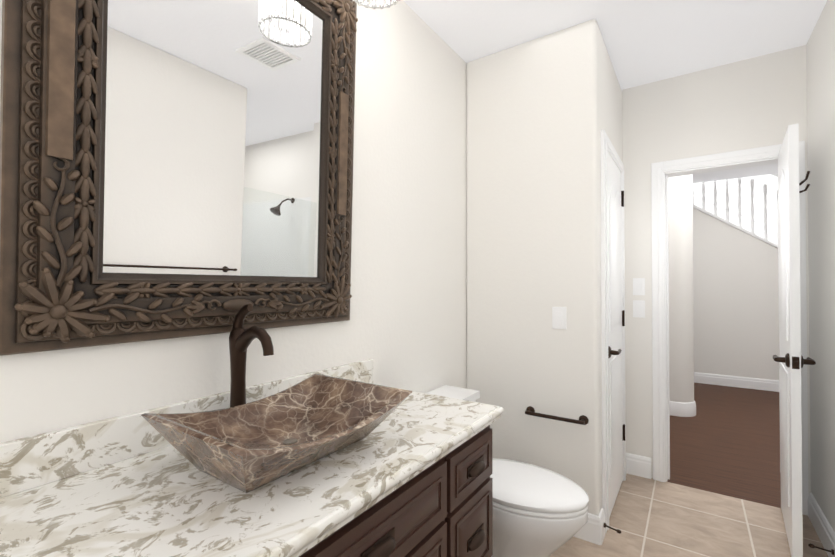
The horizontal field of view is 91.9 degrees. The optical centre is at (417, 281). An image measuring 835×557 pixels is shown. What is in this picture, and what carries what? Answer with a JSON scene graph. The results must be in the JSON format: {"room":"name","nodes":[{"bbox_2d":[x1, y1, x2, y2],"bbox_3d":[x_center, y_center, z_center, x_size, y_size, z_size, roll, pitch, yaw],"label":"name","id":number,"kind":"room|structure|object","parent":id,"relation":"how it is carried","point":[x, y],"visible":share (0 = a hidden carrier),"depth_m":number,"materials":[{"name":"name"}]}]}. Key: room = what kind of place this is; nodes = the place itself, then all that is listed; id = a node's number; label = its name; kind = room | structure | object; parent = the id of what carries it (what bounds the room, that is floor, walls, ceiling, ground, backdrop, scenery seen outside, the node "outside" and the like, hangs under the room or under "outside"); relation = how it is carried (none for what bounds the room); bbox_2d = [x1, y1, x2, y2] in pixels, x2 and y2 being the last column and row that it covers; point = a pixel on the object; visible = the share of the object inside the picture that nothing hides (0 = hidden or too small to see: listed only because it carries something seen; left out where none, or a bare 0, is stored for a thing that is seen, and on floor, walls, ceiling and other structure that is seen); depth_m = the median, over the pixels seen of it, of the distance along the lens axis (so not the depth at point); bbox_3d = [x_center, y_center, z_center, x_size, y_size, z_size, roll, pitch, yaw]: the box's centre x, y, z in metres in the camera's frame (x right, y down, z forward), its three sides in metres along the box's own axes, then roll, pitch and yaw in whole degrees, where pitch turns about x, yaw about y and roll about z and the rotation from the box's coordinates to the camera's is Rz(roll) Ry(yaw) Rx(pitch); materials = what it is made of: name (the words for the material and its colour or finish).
{"room":"bathroom","nodes":[
{"label":"bathroom","id":0,"kind":"room"},
{"bbox_2d":[0,0,466,442],"bbox_3d":[-0.470,-0.025,1.434,0.120,2.650,4.630,0,-1,34],"label":"wall","id":1,"kind":"structure","parent":0,"point":[404,327],"depth_m":1.78,"materials":[{"name":"white paint"}]},
{"bbox_2d":[0,0,357,355],"bbox_3d":[-0.517,-0.476,1.174,0.057,1.250,0.970,2,0,34],"label":"mirror","id":2,"kind":"object","parent":1,"relation":"attached to","point":[169,169],"visible":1,"depth_m":1.03,"materials":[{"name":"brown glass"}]},
{"bbox_2d":[466,19,622,515],"bbox_3d":[0.892,-0.012,2.672,0.743,2.650,1.050,0,-1,34],"label":"wall","id":3,"kind":"structure","parent":0,"point":[542,112],"depth_m":2.20,"materials":[{"name":"white paint"}]},
{"bbox_2d":[525,406,588,424],"bbox_3d":[0.718,0.708,2.112,0.322,0.048,0.059,0,-1,34],"label":"towel bar","id":4,"kind":"object","parent":3,"relation":"attached to","point":[582,420],"visible":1,"depth_m":2.08,"materials":[{"name":"brown metal"}]},
{"bbox_2d":[552,307,565,328],"bbox_3d":[0.747,0.193,2.127,0.072,0.116,0.010,0,-1,34],"label":"light switch","id":5,"kind":"object","parent":3,"relation":"attached to","point":[558,317],"visible":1,"depth_m":2.13,"materials":[{"name":"white plastic"}]},
{"bbox_2d":[573,511,604,544],"bbox_3d":[0.618,1.241,2.213,0.729,0.135,0.036,0,-1,34],"label":"baseboard","id":6,"kind":"structure","parent":3,"relation":"attached to","point":[592,530],"depth_m":2.02,"materials":[{"name":"white wood"}]},
{"bbox_2d":[604,523,620,533],"bbox_3d":[0.975,1.237,2.019,0.022,0.021,0.084,1,-1,-42],"label":"doorstop","id":7,"kind":"object","parent":6,"relation":"attached to","point":[617,530],"visible":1,"depth_m":2.02,"materials":[{"name":"brown metal"}]},
{"bbox_2d":[601,130,625,532],"bbox_3d":[1.181,0.259,2.413,0.024,2.103,0.746,0,-1,34],"label":"trim","id":8,"kind":"structure","parent":3,"relation":"attached to","point":[606,145],"depth_m":2.12,"materials":[{"name":"white wood"}]},
{"bbox_2d":[607,151,624,517],"bbox_3d":[1.206,0.290,2.408,0.067,2.018,0.624,0,-1,34],"label":"closet door","id":9,"kind":"structure","parent":3,"relation":"in","point":[616,318],"depth_m":2.36,"materials":[{"name":"painted wood"},{"name":"oil rubbed bronze"}]},
{"bbox_2d":[403,0,826,182],"bbox_3d":[1.328,-1.391,2.210,8.000,0.100,7.910,0,-1,34],"label":"ceiling","id":10,"kind":"structure","parent":0,"point":[647,41],"depth_m":2.14,"materials":[{"name":"white paint"}]},
{"bbox_2d":[352,0,399,8],"bbox_3d":[-0.142,-1.154,1.328,0.202,0.392,0.200,0,-1,34],"label":"pendant light","id":11,"kind":"object","parent":10,"relation":"hanging from","point":[374,3],"visible":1,"depth_m":1.41,"materials":[{"name":"clear glass"}]},
{"bbox_2d":[668,174,693,402],"bbox_3d":[1.046,0.015,5.208,4.150,2.650,0.300,0,-1,34],"label":"wall column","id":12,"kind":"structure","parent":0,"point":[681,298],"depth_m":3.99,"materials":[{"name":"white paint"}]},
{"bbox_2d":[670,400,695,416],"bbox_3d":[1.095,1.272,5.163,4.066,0.135,0.332,0,-1,34],"label":"baseboard","id":13,"kind":"structure","parent":12,"relation":"attached to","point":[679,409],"depth_m":3.96,"materials":[{"name":"white wood"}]},
{"bbox_2d":[550,474,827,556],"bbox_3d":[0.808,1.321,0.480,3.290,0.060,4.510,0,-1,34],"label":"floor","id":14,"kind":"structure","parent":0,"point":[651,517],"depth_m":2.14,"materials":[{"name":"beige tile"}]},
{"bbox_2d":[299,425,492,556],"bbox_3d":[-0.444,0.877,0.814,0.604,0.835,1.710,0,-1,34],"label":"bathroom vanity","id":15,"kind":"object","parent":14,"relation":"on","point":[442,507],"visible":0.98,"depth_m":1.05,"materials":[{"name":"brown wood"}]},
{"bbox_2d":[0,384,503,556],"bbox_3d":[-0.445,0.440,0.822,0.597,0.038,1.763,0,-1,34],"label":"countertop","id":16,"kind":"structure","parent":15,"relation":"on","point":[170,501],"depth_m":0.78,"materials":[{"name":"stone"}]},
{"bbox_2d":[0,359,372,497],"bbox_3d":[-0.684,0.372,0.984,0.021,0.102,1.743,0,-1,34],"label":"backsplash","id":17,"kind":"structure","parent":16,"relation":"on","point":[29,462],"depth_m":0.91,"materials":[{"name":"stone"}]},
{"bbox_2d":[229,304,273,406],"bbox_3d":[-0.458,0.243,1.109,0.184,0.362,0.065,0,-1,34],"label":"faucet","id":18,"kind":"object","parent":16,"relation":"on","point":[241,338],"visible":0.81,"depth_m":1.12,"materials":[{"name":"brown metal"}]},
{"bbox_2d":[141,374,412,492],"bbox_3d":[-0.312,0.358,0.990,0.385,0.129,0.500,0,-1,34],"label":"vessel sink","id":19,"kind":"object","parent":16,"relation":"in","point":[249,447],"visible":1,"depth_m":0.99,"materials":[{"name":"stone"}]},
{"bbox_2d":[491,507,587,556],"bbox_3d":[0.350,1.107,1.808,0.776,0.396,0.380,0,-1,34],"label":"toilet","id":20,"kind":"object","parent":14,"relation":"on","point":[516,535],"visible":0.19,"depth_m":1.58,"materials":[{"name":"white ceramic"}]},
{"bbox_2d":[490,458,588,518],"bbox_3d":[0.437,0.878,1.752,0.575,0.058,0.377,0,-1,34],"label":"seat","id":21,"kind":"object","parent":20,"relation":"on","point":[524,489],"visible":0.73,"depth_m":1.63,"materials":[{"name":"white plastic"}]},
{"bbox_3d":[0.109,0.756,1.975,0.194,0.300,0.427,0,-1,34],"label":"toilet tank","id":22,"kind":"object","parent":20,"relation":"on","visible":0},
{"bbox_2d":[427,385,479,400],"bbox_3d":[0.122,0.617,1.968,0.232,0.099,0.450,0,-1,34],"label":"lid","id":23,"kind":"object","parent":22,"relation":"on","point":[459,393],"visible":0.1,"depth_m":2.07,"materials":[{"name":"white ceramic"}]},
{"bbox_2d":[622,50,787,477],"bbox_3d":[1.815,-0.012,2.608,0.857,2.650,0.120,0,-1,34],"label":"wall","id":24,"kind":"structure","parent":0,"point":[738,105],"depth_m":2.67,"materials":[{"name":"white paint"}]},
{"bbox_2d":[633,300,644,317],"bbox_3d":[1.502,0.187,2.739,0.072,0.116,0.010,0,-1,34],"label":"light switch","id":25,"kind":"object","parent":24,"relation":"attached to","point":[639,308],"visible":1,"depth_m":2.74,"materials":[{"name":"white plastic"}]},
{"bbox_2d":[633,278,644,294],"bbox_3d":[1.502,0.036,2.740,0.072,0.116,0.010,0,-1,34],"label":"light switch","id":26,"kind":"object","parent":24,"relation":"attached to","point":[638,286],"depth_m":2.74,"materials":[{"name":"white plastic"}]},
{"bbox_2d":[651,141,808,515],"bbox_3d":[1.913,0.261,2.535,0.752,2.103,0.162,0,-1,34],"label":"door frame","id":27,"kind":"structure","parent":24,"relation":"attached to","point":[661,172],"depth_m":2.65,"materials":[{"name":"white wood"}]},
{"bbox_2d":[667,383,780,507],"bbox_3d":[2.976,1.364,4.609,8.000,0.060,4.760,0,-1,34],"label":"floor","id":28,"kind":"structure","parent":0,"point":[725,440],"depth_m":3.27,"materials":[{"name":"brown wood"}]},
{"bbox_2d":[694,174,777,243],"bbox_3d":[4.279,-0.646,6.550,8.000,4.000,0.120,0,-1,34],"label":"wall","id":29,"kind":"structure","parent":0,"point":[770,181],"depth_m":6.04,"materials":[{"name":"white"}]},
{"bbox_2d":[693,207,779,379],"bbox_3d":[4.447,-0.375,4.934,4.890,3.424,0.120,0,-1,34],"label":"wall","id":30,"kind":"structure","parent":0,"point":[736,303],"depth_m":5.14,"materials":[{"name":"white paint"}]},
{"bbox_2d":[693,174,777,247],"bbox_3d":[4.632,-0.724,4.812,5.337,4.118,0.160,0,-1,34],"label":"stair railing","id":31,"kind":"object","parent":30,"relation":"on","point":[739,225],"visible":0.31,"depth_m":5.14,"materials":[{"name":"white wood"}]},
{"bbox_2d":[694,372,778,391],"bbox_3d":[4.327,1.269,4.917,4.690,0.135,0.016,0,-1,34],"label":"baseboard","id":32,"kind":"structure","parent":30,"relation":"attached to","point":[743,382],"depth_m":5.10,"materials":[{"name":"white wood"}]},
{"bbox_2d":[787,45,810,493],"bbox_3d":[2.203,-0.015,2.345,0.080,2.650,0.120,0,-1,34],"label":"wall","id":33,"kind":"structure","parent":0,"point":[797,84],"depth_m":2.29,"materials":[{"name":"white paint"}]},
{"bbox_2d":[773,123,815,556],"bbox_3d":[1.931,0.285,2.088,0.164,2.020,0.616,0,-1,38],"label":"door","id":34,"kind":"structure","parent":33,"relation":"in","point":[791,360],"depth_m":1.87,"materials":[{"name":"white wood"}]},
{"bbox_2d":[806,0,834,531],"bbox_3d":[2.673,-0.022,1.639,1.490,2.650,0.760,0,-1,34],"label":"wall","id":35,"kind":"structure","parent":0,"point":[820,56],"depth_m":2.03,"materials":[{"name":"white paint"}]},
{"bbox_2d":[808,493,834,556],"bbox_3d":[2.013,1.239,1.995,0.016,0.135,0.610,0,-1,34],"label":"baseboard","id":36,"kind":"structure","parent":35,"relation":"attached to","point":[826,534],"depth_m":2.03,"materials":[{"name":"white wood"}]},
{"bbox_2d":[808,543,833,554],"bbox_3d":[1.865,1.235,1.865,0.084,0.021,0.022,0,-1,40],"label":"doorstop","id":37,"kind":"object","parent":36,"relation":"attached to","point":[810,545],"visible":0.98,"depth_m":1.86,"materials":[{"name":"brown metal"}]}
]}

